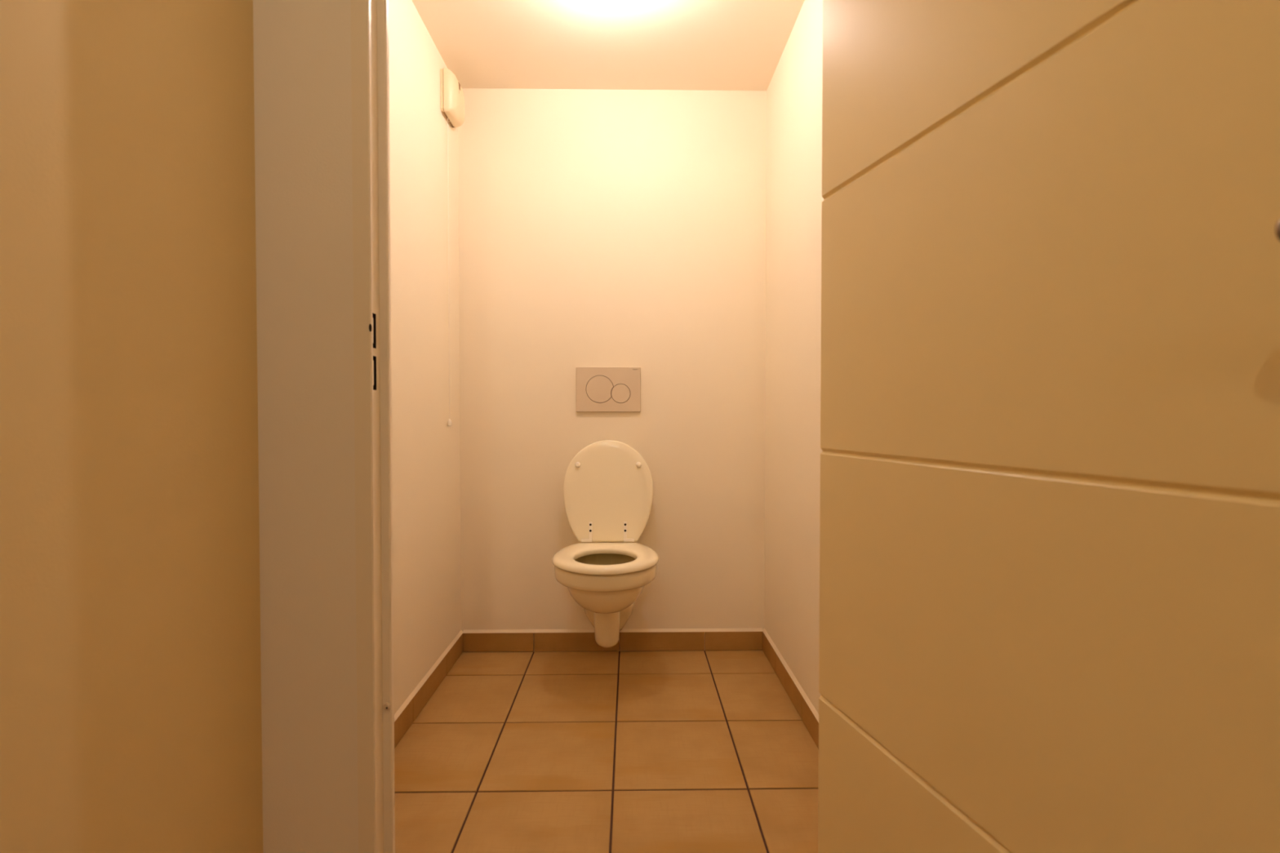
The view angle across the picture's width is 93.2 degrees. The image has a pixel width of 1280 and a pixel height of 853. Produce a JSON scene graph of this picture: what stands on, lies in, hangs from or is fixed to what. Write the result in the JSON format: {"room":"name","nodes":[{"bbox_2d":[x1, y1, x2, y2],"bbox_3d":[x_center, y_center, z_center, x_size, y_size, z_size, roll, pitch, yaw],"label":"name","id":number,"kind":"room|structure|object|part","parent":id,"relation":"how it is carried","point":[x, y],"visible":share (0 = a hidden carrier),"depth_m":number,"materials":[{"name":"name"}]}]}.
{"room":"hallway","nodes":[
{"label":"hallway","id":0,"kind":"room"},
{"bbox_2d":[0,0,262,852],"bbox_3d":[-0.643,-0.293,-1.016,0.100,2.550,4.000,0,1,-1],"label":"wall","id":1,"kind":"structure","parent":0,"point":[131,657],"depth_m":0.74,"materials":[{"name":"paint"}]},
{"bbox_2d":[253,0,358,852],"bbox_3d":[0.154,-0.331,1.016,1.559,2.550,0.040,0,1,-1],"label":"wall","id":2,"kind":"structure","parent":0,"point":[303,86],"depth_m":0.99,"materials":[{"name":"paint"}]},
{"bbox_2d":[351,0,395,852],"bbox_3d":[-0.046,-0.144,1.015,0.841,2.075,0.045,0,1,-1],"label":"door frame","id":3,"kind":"structure","parent":2,"relation":"attached to","point":[370,68],"depth_m":1.00,"materials":[{"name":"beige paint"}]},
{"bbox_2d":[817,0,1279,852],"bbox_3d":[0.380,-0.124,0.608,0.114,2.035,0.807,0,1,-14],"label":"door","id":4,"kind":"structure","parent":2,"relation":"in","point":[1050,512],"depth_m":0.58,"materials":[{"name":"paint"}]},
{"bbox_3d":[0.395,0.671,0.618,0.005,0.444,0.790,0,1,-14],"label":"panel","id":5,"kind":"part","parent":4,"relation":"part of","materials":[{"name":"paint"}]},
{"bbox_3d":[0.395,-0.564,0.594,0.005,0.405,0.790,0,1,-14],"label":"panel","id":6,"kind":"part","parent":4,"relation":"part of","materials":[{"name":"paint"}]},
{"bbox_3d":[0.395,0.248,0.610,0.005,0.401,0.790,0,1,-14],"label":"panel","id":7,"kind":"part","parent":4,"relation":"part of","materials":[{"name":"paint"}]},
{"bbox_3d":[0.395,-0.157,0.602,0.005,0.407,0.790,0,1,-14],"label":"panel","id":8,"kind":"part","parent":4,"relation":"part of","materials":[{"name":"paint"}]},
{"bbox_3d":[0.425,-0.118,0.316,0.063,0.022,0.122,0,1,-14],"label":"lever","id":9,"kind":"part","parent":4,"relation":"part of","materials":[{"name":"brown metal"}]},
{"bbox_2d":[388,0,461,714],"bbox_3d":[-0.730,-0.170,1.671,0.100,2.202,1.290,0,1,-1],"label":"wall","id":10,"kind":"structure","parent":0,"point":[424,165],"depth_m":1.89,"materials":[{"name":"paint"}]},
{"bbox_2d":[394,630,462,748],"bbox_3d":[-0.675,0.839,1.691,0.009,0.084,1.290,0,1,-1],"label":"baseboard","id":11,"kind":"structure","parent":10,"relation":"attached to","point":[413,705],"depth_m":1.91,"materials":[{"name":"beige tile"}]},
{"bbox_2d":[440,67,464,426],"bbox_3d":[-0.661,-0.617,2.167,0.052,1.232,0.158,0,1,-1],"label":"air vent","id":12,"kind":"object","parent":10,"relation":"in","point":[452,97],"visible":1,"depth_m":2.10,"materials":[{"name":"beige plastic"}]},
{"bbox_3d":[-0.677,-0.556,2.144,0.002,1.067,0.002,0,1,22],"label":"pull cord","id":13,"kind":"part","parent":12,"relation":"part of","materials":[{"name":"white fabric"}]},
{"bbox_3d":[-0.677,-0.013,2.155,0.015,0.025,0.015,0,1,-1],"label":"cord knob","id":14,"kind":"part","parent":12,"relation":"part of","materials":[{"name":"white plastic"}]},
{"bbox_2d":[394,649,818,852],"bbox_3d":[0.177,0.950,-0.364,1.759,0.060,5.430,0,1,-1],"label":"floor","id":15,"kind":"structure","parent":0,"point":[637,751],"depth_m":1.61,"materials":[{"name":"brown tile"}]},
{"bbox_2d":[411,0,804,90],"bbox_3d":[-0.093,-1.322,1.709,1.374,0.100,1.390,0,1,-1],"label":"ceiling","id":16,"kind":"structure","parent":0,"point":[701,45],"depth_m":2.02,"materials":[{"name":"beige paint"}]},
{"bbox_2d":[457,88,766,652],"bbox_3d":[-0.104,-0.183,2.376,1.374,2.202,0.100,0,1,-1],"label":"wall","id":17,"kind":"structure","parent":0,"point":[598,228],"depth_m":2.32,"materials":[{"name":"paint"}]},
{"bbox_2d":[551,440,658,647],"bbox_3d":[-0.116,0.418,2.089,0.357,0.728,0.492,0,1,-1],"label":"toilet","id":18,"kind":"object","parent":17,"relation":"attached to","point":[608,484],"visible":1,"depth_m":2.23,"materials":[{"name":"beige ceramic"}]},
{"bbox_2d":[574,553,635,564],"bbox_3d":[-0.115,0.528,2.034,0.254,0.140,0.265,0,1,-1],"label":"basin","id":19,"kind":"object","parent":18,"relation":"in","point":[587,558],"depth_m":2.16,"materials":[{"name":"ceramic"}]},
{"bbox_3d":[-0.115,0.437,2.041,0.357,0.023,0.396,0,1,-1],"label":"seat","id":20,"kind":"part","parent":18,"relation":"part of","materials":[{"name":"beige plastic"}]},
{"bbox_3d":[-0.116,0.534,2.098,0.344,0.159,0.479,0,1,-1],"label":"bowl","id":21,"kind":"part","parent":18,"relation":"part of","materials":[{"name":"beige ceramic"}]},
{"bbox_3d":[-0.119,0.239,2.259,0.336,0.376,0.018,0,-6,-1],"label":"lid","id":22,"kind":"part","parent":18,"relation":"part of","materials":[{"name":"beige plastic"}]},
{"bbox_2d":[576,367,640,411],"bbox_3d":[-0.121,-0.141,2.319,0.246,0.170,0.013,0,1,-1],"label":"flush plate","id":23,"kind":"object","parent":17,"relation":"attached to","point":[597,388],"visible":1,"depth_m":2.31,"materials":[{"name":"beige plastic"}]},
{"bbox_2d":[462,628,762,652],"bbox_3d":[-0.103,0.826,2.340,1.156,0.084,0.009,0,1,-1],"label":"baseboard","id":24,"kind":"structure","parent":17,"relation":"attached to","point":[630,639],"depth_m":2.34,"materials":[{"name":"beige tile"}]},
{"bbox_2d":[764,0,823,713],"bbox_3d":[0.544,-0.170,1.691,0.100,2.202,1.290,0,1,-1],"label":"wall","id":25,"kind":"structure","parent":0,"point":[794,198],"depth_m":1.92,"materials":[{"name":"paint"}]},
{"bbox_2d":[762,628,818,749],"bbox_3d":[0.490,0.838,1.709,0.009,0.084,1.290,0,1,-1],"label":"baseboard","id":26,"kind":"structure","parent":25,"relation":"attached to","point":[802,703],"depth_m":1.91,"materials":[{"name":"beige tile"}]}
]}

